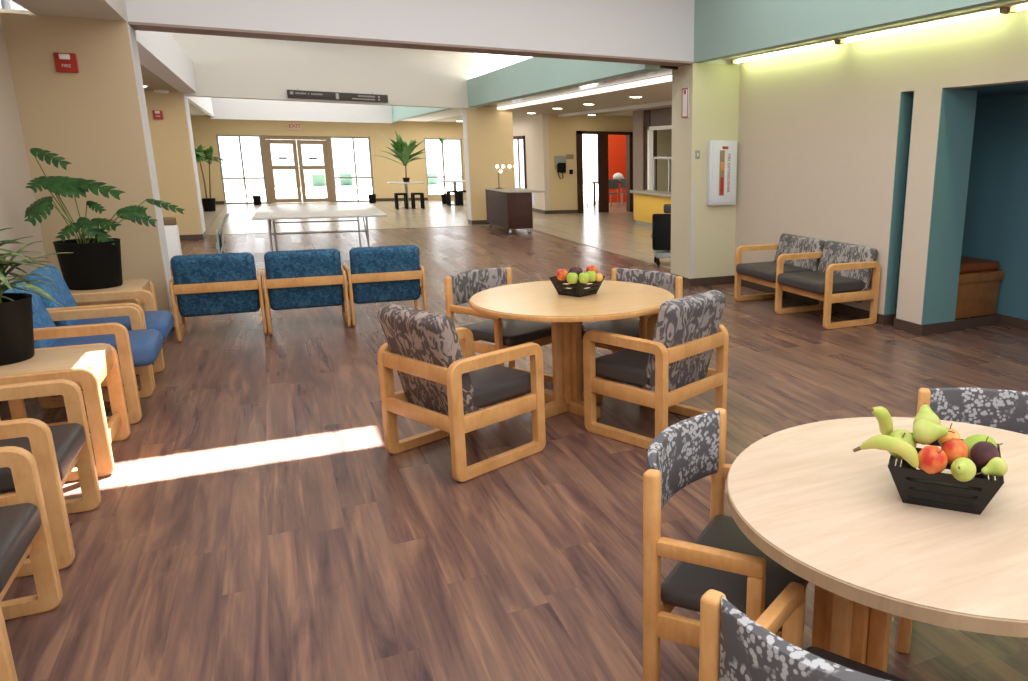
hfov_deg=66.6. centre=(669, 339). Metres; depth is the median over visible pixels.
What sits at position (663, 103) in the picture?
trim
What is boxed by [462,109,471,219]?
trim
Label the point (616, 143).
wall
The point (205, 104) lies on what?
trim
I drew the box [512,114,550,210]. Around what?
wall
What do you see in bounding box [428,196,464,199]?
sill
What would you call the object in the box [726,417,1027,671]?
round table
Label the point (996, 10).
fluorescent light
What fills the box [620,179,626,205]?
chair
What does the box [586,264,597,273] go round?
apple
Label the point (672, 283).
dining chair
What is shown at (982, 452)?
plum
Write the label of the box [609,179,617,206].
chair
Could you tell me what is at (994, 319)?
baseboard
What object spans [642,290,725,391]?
cushion
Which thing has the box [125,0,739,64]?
beam
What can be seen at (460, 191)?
stool
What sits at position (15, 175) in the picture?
wall
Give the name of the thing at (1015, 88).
ceiling
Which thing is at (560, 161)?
wall telephone
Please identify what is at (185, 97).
trim
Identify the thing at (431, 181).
patio chair
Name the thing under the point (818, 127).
wall
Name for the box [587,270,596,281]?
apple
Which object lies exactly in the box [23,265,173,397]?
armchair
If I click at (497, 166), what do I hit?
table lamp
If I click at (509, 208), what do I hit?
base cabinet
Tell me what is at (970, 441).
mango
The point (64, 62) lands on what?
fire alarm strobe
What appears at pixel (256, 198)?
waste bin
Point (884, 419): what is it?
banana
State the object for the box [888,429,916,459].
apple
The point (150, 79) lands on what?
ceiling
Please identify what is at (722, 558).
dining chair
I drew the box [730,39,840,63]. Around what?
fluorescent light
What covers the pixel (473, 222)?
baseboard
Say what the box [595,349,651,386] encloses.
seat cushion
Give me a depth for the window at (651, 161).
17.62 m
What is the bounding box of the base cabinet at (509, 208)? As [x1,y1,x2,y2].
[484,188,544,233]
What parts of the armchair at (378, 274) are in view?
frame, rail, frame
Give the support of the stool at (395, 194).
on the floor at (615, 231)
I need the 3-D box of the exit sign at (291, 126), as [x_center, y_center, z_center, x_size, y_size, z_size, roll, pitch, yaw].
[-11.715,-6.657,23.744,0.380,0.220,0.053,-7,15,-27]
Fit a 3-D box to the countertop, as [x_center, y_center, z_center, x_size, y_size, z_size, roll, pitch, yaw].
[0.307,-2.997,15.905,0.490,0.070,4.440,-7,15,-27]
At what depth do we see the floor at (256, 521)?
3.53 m
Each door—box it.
[260,135,335,202]
[576,131,632,212]
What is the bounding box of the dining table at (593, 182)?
[591,181,620,204]
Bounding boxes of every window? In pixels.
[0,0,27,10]
[216,135,267,203]
[330,137,373,201]
[424,138,463,195]
[513,136,526,188]
[647,125,671,191]
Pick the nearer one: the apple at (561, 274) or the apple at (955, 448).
the apple at (955, 448)
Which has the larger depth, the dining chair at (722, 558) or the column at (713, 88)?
the column at (713, 88)
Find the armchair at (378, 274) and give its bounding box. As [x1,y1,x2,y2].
[342,245,426,326]
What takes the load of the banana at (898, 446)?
in the fruit bowl at (914, 486)
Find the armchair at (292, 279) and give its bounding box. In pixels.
[262,248,350,334]
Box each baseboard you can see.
[179,197,634,240]
[670,273,733,286]
[734,275,1027,335]
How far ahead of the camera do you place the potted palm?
21.98 m
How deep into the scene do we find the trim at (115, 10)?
5.82 m
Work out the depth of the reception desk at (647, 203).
17.10 m
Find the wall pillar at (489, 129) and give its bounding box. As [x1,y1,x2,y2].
[466,107,514,219]
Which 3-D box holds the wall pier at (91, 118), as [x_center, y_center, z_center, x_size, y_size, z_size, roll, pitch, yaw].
[-5.069,-1.357,6.588,1.000,2.640,0.400,-7,15,-27]
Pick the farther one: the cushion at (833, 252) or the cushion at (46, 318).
the cushion at (833, 252)
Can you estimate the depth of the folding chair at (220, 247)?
9.07 m
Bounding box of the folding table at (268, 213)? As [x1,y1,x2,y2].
[252,204,386,250]
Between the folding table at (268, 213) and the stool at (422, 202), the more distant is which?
the stool at (422, 202)
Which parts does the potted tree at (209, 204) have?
pot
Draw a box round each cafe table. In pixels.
[387,181,423,207]
[441,180,465,204]
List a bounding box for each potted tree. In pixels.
[195,145,225,211]
[435,137,447,203]
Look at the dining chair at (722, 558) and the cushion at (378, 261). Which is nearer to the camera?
the dining chair at (722, 558)
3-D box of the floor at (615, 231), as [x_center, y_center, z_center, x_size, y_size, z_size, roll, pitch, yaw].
[-3.717,-2.825,18.496,17.400,0.126,18.500,-7,15,-27]
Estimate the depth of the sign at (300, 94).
14.97 m
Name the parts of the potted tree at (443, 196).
pot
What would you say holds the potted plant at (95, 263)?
on the side table at (137, 284)
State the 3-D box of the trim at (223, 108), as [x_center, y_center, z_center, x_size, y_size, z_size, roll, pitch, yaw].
[-11.045,-7.220,22.949,4.990,1.200,0.200,-7,15,-27]
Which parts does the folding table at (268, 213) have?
leg frame, leg frame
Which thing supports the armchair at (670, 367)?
on the floor at (256, 521)
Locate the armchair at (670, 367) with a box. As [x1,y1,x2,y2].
[583,290,728,449]
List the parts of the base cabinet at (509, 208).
panel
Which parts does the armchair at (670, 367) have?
frame, frame, rail, rail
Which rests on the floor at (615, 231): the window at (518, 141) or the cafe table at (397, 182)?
the cafe table at (397, 182)
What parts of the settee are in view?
rail, frame, frame, rail, frame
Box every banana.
[853,435,918,467]
[866,406,892,434]
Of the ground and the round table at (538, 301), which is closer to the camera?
the round table at (538, 301)
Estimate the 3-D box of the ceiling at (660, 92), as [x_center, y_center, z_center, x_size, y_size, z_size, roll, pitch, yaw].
[-0.567,-5.760,19.175,9.600,0.120,18.580,-7,15,-27]
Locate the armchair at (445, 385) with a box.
[377,304,545,481]
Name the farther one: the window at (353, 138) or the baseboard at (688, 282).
the window at (353, 138)
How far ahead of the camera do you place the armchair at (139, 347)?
4.55 m
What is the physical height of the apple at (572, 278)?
0.073 m
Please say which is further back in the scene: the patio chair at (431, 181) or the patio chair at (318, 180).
the patio chair at (431, 181)
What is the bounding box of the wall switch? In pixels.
[695,150,699,158]
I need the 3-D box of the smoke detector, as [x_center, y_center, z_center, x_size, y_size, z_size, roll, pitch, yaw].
[-8.742,-4.258,13.074,0.220,0.051,0.220,-7,15,-27]
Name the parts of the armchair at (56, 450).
frame, frame, rail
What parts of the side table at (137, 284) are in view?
frame, frame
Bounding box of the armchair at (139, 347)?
[4,280,163,429]
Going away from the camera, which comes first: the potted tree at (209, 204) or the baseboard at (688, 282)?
the baseboard at (688, 282)
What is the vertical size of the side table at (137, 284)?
0.565 m
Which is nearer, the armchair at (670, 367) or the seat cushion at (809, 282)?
the armchair at (670, 367)
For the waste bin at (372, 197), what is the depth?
24.33 m
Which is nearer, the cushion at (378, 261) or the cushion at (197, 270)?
the cushion at (197, 270)
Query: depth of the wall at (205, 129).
24.85 m
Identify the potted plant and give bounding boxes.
[0,228,72,365]
[24,148,184,289]
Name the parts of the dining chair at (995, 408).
leg, post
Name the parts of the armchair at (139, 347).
frame, frame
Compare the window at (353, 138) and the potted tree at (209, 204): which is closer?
the potted tree at (209, 204)
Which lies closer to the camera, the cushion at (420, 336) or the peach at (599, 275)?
the cushion at (420, 336)
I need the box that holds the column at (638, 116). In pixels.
[633,110,643,216]
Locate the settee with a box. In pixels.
[734,233,880,329]
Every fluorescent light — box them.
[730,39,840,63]
[838,7,1008,43]
[1007,1,1027,12]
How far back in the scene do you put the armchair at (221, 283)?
6.54 m
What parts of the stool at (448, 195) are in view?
leg, leg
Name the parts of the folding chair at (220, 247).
seat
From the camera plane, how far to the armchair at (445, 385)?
3.89 m
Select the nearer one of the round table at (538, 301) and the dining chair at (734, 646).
the dining chair at (734, 646)
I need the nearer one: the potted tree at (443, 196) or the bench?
the bench
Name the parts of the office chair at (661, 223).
backrest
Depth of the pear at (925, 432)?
1.90 m
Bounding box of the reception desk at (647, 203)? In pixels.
[630,190,670,226]
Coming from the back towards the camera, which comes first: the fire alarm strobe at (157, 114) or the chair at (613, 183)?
the chair at (613, 183)
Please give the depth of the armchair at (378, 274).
7.16 m
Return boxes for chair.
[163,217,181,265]
[215,213,229,252]
[312,174,326,197]
[336,174,353,197]
[427,173,442,193]
[444,267,552,403]
[581,268,682,388]
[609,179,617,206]
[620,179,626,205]
[643,408,808,680]
[651,204,670,265]
[699,582,908,680]
[896,387,1027,653]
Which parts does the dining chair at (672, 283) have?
leg, cross rail, seat, post, leg, arm, post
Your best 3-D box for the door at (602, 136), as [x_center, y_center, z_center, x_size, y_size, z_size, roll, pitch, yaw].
[-1.819,-4.650,21.166,1.680,2.200,0.230,-7,15,-27]
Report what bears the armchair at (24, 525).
on the floor at (256, 521)
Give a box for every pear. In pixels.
[912,419,954,444]
[913,403,940,424]
[951,457,975,481]
[975,457,1007,475]
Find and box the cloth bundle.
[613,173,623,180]
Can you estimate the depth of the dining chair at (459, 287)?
5.13 m
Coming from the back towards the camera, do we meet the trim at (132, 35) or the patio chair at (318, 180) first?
the patio chair at (318, 180)
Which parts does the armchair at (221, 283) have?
frame, rail, frame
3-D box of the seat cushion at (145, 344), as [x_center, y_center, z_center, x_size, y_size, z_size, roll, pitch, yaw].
[-3.491,0.071,4.663,0.610,0.150,0.510,-7,15,-27]
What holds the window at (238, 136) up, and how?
in the wall at (205, 129)
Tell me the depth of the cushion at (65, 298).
4.96 m
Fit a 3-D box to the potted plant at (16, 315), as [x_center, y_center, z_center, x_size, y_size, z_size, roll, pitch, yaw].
[-3.333,-0.216,3.746,0.645,0.664,0.736,6,15,20]
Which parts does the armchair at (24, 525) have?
frame, rail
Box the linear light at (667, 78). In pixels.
[497,74,671,109]
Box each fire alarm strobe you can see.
[53,52,78,72]
[152,110,162,118]
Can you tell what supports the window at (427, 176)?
in the wall at (205, 129)
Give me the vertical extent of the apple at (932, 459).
0.073 m
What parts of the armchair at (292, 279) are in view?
frame, rail, frame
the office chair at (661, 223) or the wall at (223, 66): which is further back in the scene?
the wall at (223, 66)
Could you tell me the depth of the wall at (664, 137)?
18.09 m
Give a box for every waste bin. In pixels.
[252,195,260,204]
[368,194,375,202]
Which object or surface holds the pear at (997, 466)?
in the fruit bowl at (914, 486)
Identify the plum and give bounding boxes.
[569,264,578,274]
[970,437,998,467]
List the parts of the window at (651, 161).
sash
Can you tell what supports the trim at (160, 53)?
attached to the wall at (223, 66)
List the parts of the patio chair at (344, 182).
backrest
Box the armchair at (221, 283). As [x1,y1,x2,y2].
[169,252,266,342]
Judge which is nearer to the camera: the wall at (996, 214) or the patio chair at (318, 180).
the wall at (996, 214)
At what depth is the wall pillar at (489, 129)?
17.22 m
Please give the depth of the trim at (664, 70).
11.44 m
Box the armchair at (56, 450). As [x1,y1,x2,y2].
[0,379,100,577]
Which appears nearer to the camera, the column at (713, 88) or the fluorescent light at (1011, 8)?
the fluorescent light at (1011, 8)
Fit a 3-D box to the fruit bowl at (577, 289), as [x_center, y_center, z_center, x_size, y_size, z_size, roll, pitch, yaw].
[-0.580,-0.340,4.777,0.251,0.111,0.251,9,16,31]
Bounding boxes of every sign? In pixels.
[287,88,387,102]
[288,122,301,129]
[566,154,573,158]
[682,88,688,117]
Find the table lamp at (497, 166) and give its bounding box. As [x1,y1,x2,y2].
[495,165,516,188]
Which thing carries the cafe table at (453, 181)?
on the floor at (615, 231)
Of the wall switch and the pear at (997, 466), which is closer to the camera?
the pear at (997, 466)
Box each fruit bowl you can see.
[549,276,604,296]
[888,433,1003,514]
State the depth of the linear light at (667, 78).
12.08 m
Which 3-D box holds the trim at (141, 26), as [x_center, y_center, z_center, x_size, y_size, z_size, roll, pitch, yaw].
[-2.226,-2.986,7.791,5.460,0.022,0.370,-7,15,-27]
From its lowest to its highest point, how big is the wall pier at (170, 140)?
2.600 m
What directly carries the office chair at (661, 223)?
on the floor at (615, 231)
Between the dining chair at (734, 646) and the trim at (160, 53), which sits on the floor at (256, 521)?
the dining chair at (734, 646)
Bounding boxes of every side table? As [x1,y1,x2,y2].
[0,343,130,481]
[70,279,157,310]
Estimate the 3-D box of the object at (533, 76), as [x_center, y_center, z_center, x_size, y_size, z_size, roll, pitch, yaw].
[-2.286,-4.443,12.854,0.200,0.560,9.050,-7,15,-27]
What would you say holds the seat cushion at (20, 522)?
on the armchair at (24, 525)
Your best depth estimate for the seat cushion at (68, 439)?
3.11 m
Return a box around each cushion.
[0,423,85,492]
[0,503,40,592]
[4,280,57,348]
[23,265,77,326]
[49,329,163,368]
[72,310,173,339]
[170,252,259,316]
[264,248,343,309]
[349,245,419,303]
[378,304,479,415]
[467,364,530,408]
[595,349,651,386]
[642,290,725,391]
[736,261,812,281]
[774,233,824,270]
[777,271,865,294]
[817,241,877,302]
[899,250,999,272]
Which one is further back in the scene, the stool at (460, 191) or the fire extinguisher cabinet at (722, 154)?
the stool at (460, 191)
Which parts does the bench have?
edge rail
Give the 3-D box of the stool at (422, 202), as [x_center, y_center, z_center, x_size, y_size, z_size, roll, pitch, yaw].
[-7.337,-4.035,22.122,0.320,0.450,0.320,-7,15,-27]
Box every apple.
[556,269,567,279]
[566,272,577,283]
[578,272,589,282]
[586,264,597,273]
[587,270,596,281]
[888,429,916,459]
[918,445,947,473]
[941,438,968,463]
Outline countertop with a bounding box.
[630,190,670,197]
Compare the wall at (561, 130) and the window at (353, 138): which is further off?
the window at (353, 138)
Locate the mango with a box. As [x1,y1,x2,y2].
[963,434,1002,459]
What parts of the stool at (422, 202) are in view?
leg, leg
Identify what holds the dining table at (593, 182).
on the floor at (615, 231)
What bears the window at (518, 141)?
in the wall at (534, 128)
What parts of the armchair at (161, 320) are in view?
frame, frame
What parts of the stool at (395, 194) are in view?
leg, leg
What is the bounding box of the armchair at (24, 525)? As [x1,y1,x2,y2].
[0,446,62,680]
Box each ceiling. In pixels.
[0,9,207,115]
[402,81,671,122]
[912,82,1027,100]
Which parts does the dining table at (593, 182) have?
leg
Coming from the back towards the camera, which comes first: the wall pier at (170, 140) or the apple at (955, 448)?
the wall pier at (170, 140)
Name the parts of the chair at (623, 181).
backrest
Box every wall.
[0,14,46,284]
[169,32,476,108]
[190,116,466,202]
[222,167,597,186]
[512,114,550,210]
[548,114,632,209]
[608,135,626,202]
[644,107,671,191]
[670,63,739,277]
[734,9,1027,324]
[900,94,1027,319]
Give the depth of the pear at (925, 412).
1.98 m
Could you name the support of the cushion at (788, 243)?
on the settee
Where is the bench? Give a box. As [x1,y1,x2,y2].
[896,250,1003,318]
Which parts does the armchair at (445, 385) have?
rail, rail, frame, frame, rail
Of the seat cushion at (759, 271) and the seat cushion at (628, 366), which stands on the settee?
the seat cushion at (759, 271)
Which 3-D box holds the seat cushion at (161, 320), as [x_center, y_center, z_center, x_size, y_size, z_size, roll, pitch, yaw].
[-3.799,-0.072,5.240,0.610,0.150,0.510,-7,15,-27]
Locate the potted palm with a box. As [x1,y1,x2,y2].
[375,131,425,181]
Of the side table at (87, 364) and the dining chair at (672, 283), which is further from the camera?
the dining chair at (672, 283)
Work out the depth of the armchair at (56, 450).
3.04 m
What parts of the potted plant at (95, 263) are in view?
pot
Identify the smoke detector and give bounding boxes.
[154,90,168,93]
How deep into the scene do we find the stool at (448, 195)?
23.45 m
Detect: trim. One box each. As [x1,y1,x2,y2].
[12,0,127,21]
[127,24,173,317]
[128,21,693,66]
[135,30,196,92]
[183,95,205,233]
[188,96,213,115]
[210,98,392,122]
[392,106,452,121]
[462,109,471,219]
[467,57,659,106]
[481,66,677,106]
[558,100,671,116]
[689,184,694,278]
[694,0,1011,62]
[721,0,1027,59]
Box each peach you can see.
[596,271,602,280]
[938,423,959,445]
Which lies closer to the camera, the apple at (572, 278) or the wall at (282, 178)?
the apple at (572, 278)
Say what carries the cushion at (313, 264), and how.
on the armchair at (292, 279)
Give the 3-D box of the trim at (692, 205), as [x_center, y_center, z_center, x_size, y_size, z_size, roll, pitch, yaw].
[0.275,-1.316,9.334,0.055,1.150,0.008,-7,15,-27]
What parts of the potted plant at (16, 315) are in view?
pot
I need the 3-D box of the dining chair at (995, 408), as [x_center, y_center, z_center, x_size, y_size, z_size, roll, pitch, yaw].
[1.088,0.634,2.506,0.582,0.802,0.640,5,14,18]
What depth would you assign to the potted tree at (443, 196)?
24.24 m
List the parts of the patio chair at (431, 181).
backrest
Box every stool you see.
[394,193,407,208]
[411,193,424,208]
[446,190,459,205]
[459,190,465,205]
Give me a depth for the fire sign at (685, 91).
9.09 m
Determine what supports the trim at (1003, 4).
attached to the wall at (818, 127)
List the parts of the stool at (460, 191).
leg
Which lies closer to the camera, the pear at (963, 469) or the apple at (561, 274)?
the pear at (963, 469)
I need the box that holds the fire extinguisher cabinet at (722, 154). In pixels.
[707,140,736,204]
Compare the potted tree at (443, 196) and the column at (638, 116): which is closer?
the column at (638, 116)
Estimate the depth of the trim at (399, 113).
21.19 m
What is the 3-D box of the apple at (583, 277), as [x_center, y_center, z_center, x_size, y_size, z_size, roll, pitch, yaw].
[-0.519,-0.376,4.601,0.069,0.071,0.069,-7,15,-27]
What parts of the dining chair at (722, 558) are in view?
post, cross rail, rail, arm, post, arm, seat, leg, leg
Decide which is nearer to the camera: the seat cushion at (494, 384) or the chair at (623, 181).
the seat cushion at (494, 384)
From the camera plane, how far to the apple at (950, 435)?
1.95 m
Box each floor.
[0,225,1027,680]
[202,197,670,269]
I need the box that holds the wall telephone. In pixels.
[555,156,565,178]
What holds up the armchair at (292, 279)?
on the floor at (256, 521)
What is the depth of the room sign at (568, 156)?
20.54 m
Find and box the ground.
[225,184,597,201]
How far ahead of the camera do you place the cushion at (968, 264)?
7.30 m
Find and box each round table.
[469,280,674,418]
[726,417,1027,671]
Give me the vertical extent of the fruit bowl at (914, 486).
0.111 m
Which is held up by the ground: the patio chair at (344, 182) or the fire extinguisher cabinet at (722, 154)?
the patio chair at (344, 182)
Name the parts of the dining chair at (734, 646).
post, arm, leg, seat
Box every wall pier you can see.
[0,12,174,326]
[144,91,201,234]
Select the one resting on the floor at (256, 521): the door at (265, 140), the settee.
the settee
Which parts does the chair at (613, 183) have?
backrest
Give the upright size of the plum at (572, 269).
0.076 m
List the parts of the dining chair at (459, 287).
post, arm, rail, leg, seat, post, cross rail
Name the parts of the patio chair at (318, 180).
backrest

